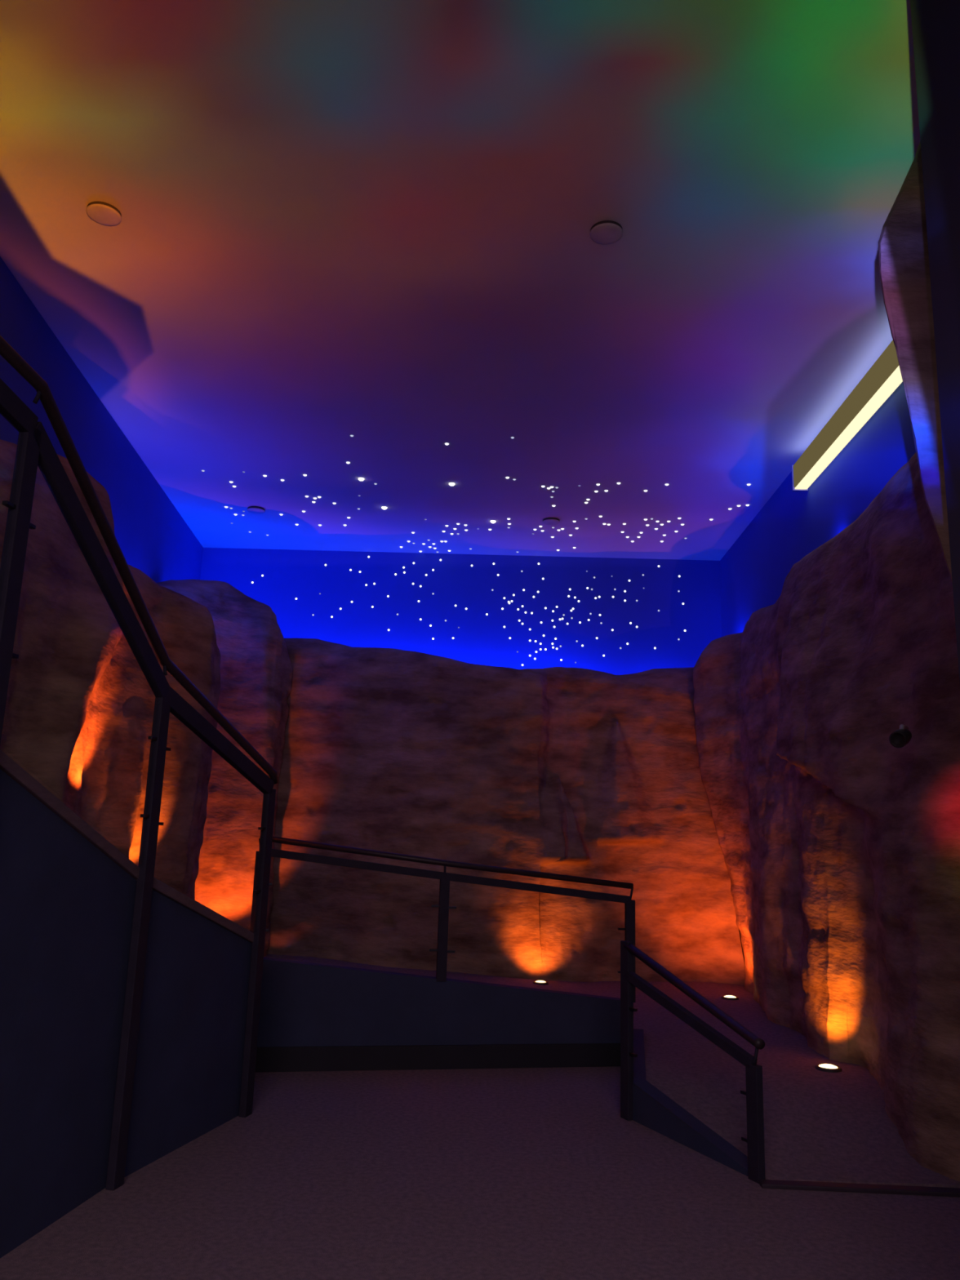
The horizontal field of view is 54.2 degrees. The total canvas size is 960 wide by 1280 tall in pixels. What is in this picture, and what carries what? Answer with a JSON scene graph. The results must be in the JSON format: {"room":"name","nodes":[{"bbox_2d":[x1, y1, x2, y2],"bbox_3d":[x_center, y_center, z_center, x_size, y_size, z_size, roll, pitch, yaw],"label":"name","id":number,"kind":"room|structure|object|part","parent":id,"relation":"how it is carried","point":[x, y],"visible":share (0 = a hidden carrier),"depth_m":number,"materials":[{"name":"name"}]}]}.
{"room":"museum exhibit hall","nodes":[
{"label":"museum exhibit hall","id":0,"kind":"room"},
{"bbox_2d":[0,256,203,582],"bbox_3d":[-4.175,0.078,6.512,0.200,7.000,17.912,3,-12,-4],"label":"wall","id":1,"kind":"structure","parent":0,"point":[152,535],"depth_m":10.52,"materials":[{"name":"blue paint"}]},
{"bbox_2d":[0,439,220,900],"bbox_3d":[-4.004,0.956,7.864,1.221,5.534,6.750,0,-12,8],"label":"wall","id":2,"kind":"structure","parent":0,"point":[78,716],"depth_m":8.87,"materials":[{"name":"stone"}]},
{"bbox_2d":[0,768,252,1257],"bbox_3d":[-2.516,1.682,5.529,0.290,3.368,5.044,-1,-12,11],"label":"wall","id":3,"kind":"structure","parent":0,"point":[67,908],"depth_m":5.75,"materials":[{"name":"paint"}]},
{"bbox_2d":[0,749,139,879],"bbox_3d":[-2.525,1.062,5.610,0.200,0.791,1.794,0,-12,9],"label":"trim","id":4,"kind":"structure","parent":3,"relation":"attached to","point":[7,765],"depth_m":5.52,"materials":[{"name":"brown wood"}]},
{"bbox_2d":[0,335,277,1190],"bbox_3d":[-2.359,0.928,5.672,0.235,4.912,5.158,0,-12,11],"label":"ramp railing","id":5,"kind":"object","parent":3,"relation":"on","point":[34,449],"visible":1,"depth_m":6.13,"materials":[{"name":"metal"}]},
{"bbox_3d":[-2.595,-1.482,4.433,0.060,0.421,1.617,0,-12,9],"label":"rail","id":6,"kind":"part","parent":5,"relation":"part of","materials":[{"name":"metal"}]},
{"bbox_3d":[-2.545,0.986,4.732,0.060,4.410,0.115,0,-12,9],"label":"post","id":7,"kind":"part","parent":5,"relation":"part of","materials":[{"name":"metal"}]},
{"bbox_3d":[-2.359,-0.396,5.910,0.060,1.318,1.840,0,-12,9],"label":"rail","id":8,"kind":"part","parent":5,"relation":"part of","materials":[{"name":"metal"}]},
{"bbox_3d":[-2.291,1.943,6.324,0.060,3.191,0.115,-1,-12,12],"label":"post","id":9,"kind":"part","parent":5,"relation":"part of","materials":[{"name":"metal"}]},
{"bbox_3d":[-2.237,-0.364,5.949,1.064,2.264,5.004,2,-12,0],"label":"handrail","id":10,"kind":"part","parent":5,"relation":"part of","materials":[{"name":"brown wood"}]},
{"bbox_3d":[-2.027,0.833,7.370,0.060,0.696,1.702,-1,-12,16],"label":"rail","id":11,"kind":"part","parent":5,"relation":"part of","materials":[{"name":"metal"}]},
{"bbox_3d":[-1.854,2.562,7.834,0.060,2.610,0.115,-1,-12,16],"label":"post","id":12,"kind":"part","parent":5,"relation":"part of","materials":[{"name":"metal"}]},
{"bbox_2d":[135,877,253,942],"bbox_3d":[-2.186,2.046,7.120,0.200,0.630,1.681,-1,-12,16],"label":"trim","id":13,"kind":"structure","parent":3,"relation":"attached to","point":[159,886],"depth_m":7.06,"materials":[{"name":"brown wood"}]},
{"bbox_2d":[263,954,602,995],"bbox_3d":[-1.584,4.400,11.476,6.312,0.590,4.930,2,-12,0],"label":"floor","id":14,"kind":"structure","parent":0,"point":[585,988],"depth_m":12.62,"materials":[{"name":"carpet"}]},
{"bbox_2d":[156,579,293,956],"bbox_3d":[-3.833,1.707,13.002,2.348,5.255,1.021,10,-14,-35],"label":"rock wall","id":15,"kind":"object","parent":14,"relation":"on","point":[256,670],"visible":0.45,"depth_m":13.11,"materials":[{"name":"stone"}]},
{"bbox_2d":[533,980,548,985],"bbox_3d":[0.812,4.595,12.565,0.210,0.060,0.210,2,-12,0],"label":"uplight","id":16,"kind":"object","parent":14,"relation":"on","point":[536,982],"visible":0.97,"depth_m":12.50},
{"bbox_2d":[257,957,620,1047],"bbox_3d":[-0.400,3.741,9.443,3.943,1.038,0.160,4,-12,-10],"label":"wall","id":17,"kind":"structure","parent":0,"point":[303,1003],"depth_m":9.32,"materials":[{"name":"paint"}]},
{"bbox_2d":[255,1043,620,1072],"bbox_3d":[-0.394,4.122,9.265,3.746,0.220,0.030,4,-12,-11],"label":"baseboard","id":18,"kind":"structure","parent":17,"relation":"attached to","point":[343,1058],"depth_m":9.24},
{"bbox_2d":[249,835,635,1002],"bbox_3d":[-0.311,2.850,9.551,3.946,1.587,0.101,4,-12,-10],"label":"ramp railing","id":19,"kind":"object","parent":17,"relation":"on","point":[445,877],"visible":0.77,"depth_m":9.59,"materials":[{"name":"metal"}]},
{"bbox_3d":[-2.199,2.622,9.248,0.100,1.050,0.060,4,-12,-10],"label":"post","id":20,"kind":"part","parent":19,"relation":"part of","materials":[{"name":"metal"}]},
{"bbox_3d":[-1.271,2.269,9.500,1.870,0.275,0.060,4,-12,-10],"label":"rail","id":21,"kind":"part","parent":19,"relation":"part of","materials":[{"name":"metal"}]},
{"bbox_3d":[-0.376,2.934,9.543,0.100,1.028,0.060,4,-12,-10],"label":"post","id":22,"kind":"part","parent":19,"relation":"part of","materials":[{"name":"metal"}]},
{"bbox_3d":[-0.291,2.290,9.645,3.842,0.450,0.719,2,-12,0],"label":"handrail","id":23,"kind":"part","parent":19,"relation":"part of","materials":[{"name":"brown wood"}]},
{"bbox_3d":[0.614,2.591,9.783,1.989,0.272,0.060,4,-12,-9],"label":"rail","id":24,"kind":"part","parent":19,"relation":"part of","materials":[{"name":"metal"}]},
{"bbox_3d":[1.571,3.252,9.818,0.100,1.023,0.060,4,-12,-9],"label":"post","id":25,"kind":"part","parent":19,"relation":"part of","materials":[{"name":"metal"}]},
{"bbox_2d":[0,0,919,560],"bbox_3d":[-0.280,-3.285,7.437,9.960,0.200,18.258,2,-12,0],"label":"ceiling","id":26,"kind":"structure","parent":0,"point":[371,221],"depth_m":7.51,"materials":[{"name":"paint"}]},
{"bbox_2d":[85,201,121,226],"bbox_3d":[-2.899,-3.285,7.228,0.256,0.047,0.256,2,-12,0],"label":"ceiling fixture","id":27,"kind":"object","parent":26,"relation":"attached to","point":[101,212],"visible":1,"depth_m":7.20,"materials":[{"name":"plastic"}]},
{"bbox_2d":[247,506,264,514],"bbox_3d":[-3.325,-1.927,13.923,0.256,0.047,0.256,2,-12,0],"label":"ceiling fixture","id":28,"kind":"object","parent":26,"relation":"attached to","point":[253,509],"visible":1,"depth_m":13.87,"materials":[{"name":"plastic"}]},
{"bbox_2d":[542,517,559,524],"bbox_3d":[1.064,-1.770,14.007,0.256,0.047,0.256,2,-12,0],"label":"ceiling fixture","id":29,"kind":"object","parent":26,"relation":"attached to","point":[548,521],"visible":1,"depth_m":13.95,"materials":[{"name":"plastic"}]},
{"bbox_2d":[589,220,622,244],"bbox_3d":[0.978,-3.155,7.262,0.256,0.047,0.256,2,-12,0],"label":"ceiling fixture","id":30,"kind":"object","parent":26,"relation":"attached to","point":[605,232],"visible":1,"depth_m":7.23,"materials":[{"name":"plastic"}]},
{"bbox_2d":[200,547,721,675],"bbox_3d":[-0.445,1.991,15.272,9.762,7.000,0.200,2,-12,1],"label":"wall","id":31,"kind":"structure","parent":0,"point":[480,638],"depth_m":15.70,"materials":[{"name":"blue paint"}]},
{"bbox_2d":[0,1066,959,1279],"bbox_3d":[-0.115,3.639,5.817,12.000,0.200,17.858,2,-12,0],"label":"floor","id":32,"kind":"structure","parent":0,"point":[513,1173],"depth_m":5.93,"materials":[{"name":"carpet"}]},
{"bbox_2d":[267,638,745,985],"bbox_3d":[0.451,2.450,13.807,7.782,4.868,1.639,3,-12,-4],"label":"wall","id":33,"kind":"structure","parent":0,"point":[571,771],"depth_m":13.47,"materials":[{"name":"stone"}]},
{"bbox_2d":[632,1028,747,1176],"bbox_3d":[1.547,3.865,8.059,0.634,0.361,3.220,3,-12,-6],"label":"wall","id":34,"kind":"structure","parent":0,"point":[652,1108],"depth_m":7.36,"materials":[{"name":"paint"}]},
{"bbox_2d":[620,940,765,1183],"bbox_3d":[1.600,3.166,7.276,0.083,1.419,1.653,8,-13,-26],"label":"ramp railing","id":35,"kind":"object","parent":34,"relation":"on","point":[753,1092],"visible":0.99,"depth_m":7.23,"materials":[{"name":"metal"}]},
{"bbox_3d":[1.246,3.293,7.949,0.060,1.417,0.110,8,-13,-26],"label":"post","id":36,"kind":"part","parent":35,"relation":"part of","materials":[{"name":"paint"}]},
{"bbox_3d":[1.597,2.930,7.332,0.060,0.467,1.536,8,-13,-26],"label":"rail","id":37,"kind":"part","parent":35,"relation":"part of","materials":[{"name":"metal"}]},
{"bbox_3d":[1.624,2.739,7.343,0.078,0.555,1.608,8,-13,-26],"label":"handrail","id":38,"kind":"part","parent":35,"relation":"part of","materials":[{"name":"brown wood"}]},
{"bbox_3d":[1.923,3.368,6.550,0.060,0.752,0.110,8,-13,-26],"label":"post","id":39,"kind":"part","parent":35,"relation":"part of","materials":[{"name":"metal"}]},
{"bbox_2d":[592,981,959,1187],"bbox_3d":[3.057,4.400,10.164,3.411,0.350,7.520,2,-12,0],"label":"floor","id":40,"kind":"structure","parent":0,"point":[820,1126],"depth_m":7.79,"materials":[{"name":"carpet"}]},
{"bbox_2d":[721,995,738,999],"bbox_3d":[3.218,4.606,12.065,0.220,0.060,0.220,2,-12,0],"label":"uplight","id":41,"kind":"object","parent":40,"relation":"on","point":[725,997],"visible":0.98,"depth_m":12.01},
{"bbox_2d":[814,1063,841,1072],"bbox_3d":[3.147,3.867,8.471,0.230,0.060,0.230,2,-12,0],"label":"uplight","id":42,"kind":"object","parent":40,"relation":"on","point":[822,1067],"visible":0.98,"depth_m":8.42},
{"bbox_2d":[759,1179,959,1197],"bbox_3d":[2.793,3.728,6.359,1.770,0.030,0.100,1,-12,2],"label":"trim","id":43,"kind":"structure","parent":40,"relation":"attached to","point":[764,1184],"depth_m":6.34,"materials":[{"name":"metal"}]},
{"bbox_2d":[720,382,915,636],"bbox_3d":[3.885,-1.547,6.805,0.200,3.200,17.677,1,-12,2],"label":"wall","id":44,"kind":"structure","parent":0,"point":[791,525],"depth_m":11.13,"materials":[{"name":"blue paint"}]},
{"bbox_2d":[791,340,902,491],"bbox_3d":[3.792,-2.267,9.635,0.183,0.320,3.274,1,-12,2],"label":"light fixture","id":45,"kind":"object","parent":44,"relation":"attached to","point":[884,376],"visible":0.76,"depth_m":9.46,"materials":[{"name":"white plastic"}]},
{"bbox_2d":[878,142,952,582],"bbox_3d":[3.098,-1.333,5.266,1.939,4.449,0.789,2,-12,0],"label":"rock outcrop","id":46,"kind":"object","parent":44,"relation":"attached to","point":[903,245],"visible":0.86,"depth_m":4.96,"materials":[{"name":"stone"}]},
{"bbox_2d":[693,453,959,1181],"bbox_3d":[3.672,1.567,9.659,1.101,5.694,8.164,2,-12,0],"label":"wall","id":47,"kind":"structure","parent":0,"point":[839,843],"depth_m":8.66,"materials":[{"name":"stone"}]},
{"bbox_2d":[888,724,911,747],"bbox_3d":[3.174,0.721,6.999,0.125,0.200,0.401,-8,-15,39],"label":"spotlight","id":48,"kind":"object","parent":47,"relation":"attached to","point":[900,738],"visible":1,"depth_m":6.88,"materials":[{"name":"plastic"}]},
{"bbox_2d":[910,0,959,682],"bbox_3d":[2.024,-0.802,1.504,0.250,6.900,4.600,2,-12,0],"label":"wall","id":49,"kind":"structure","parent":0,"point":[935,24],"depth_m":3.88,"materials":[{"name":"paint"}]}
]}

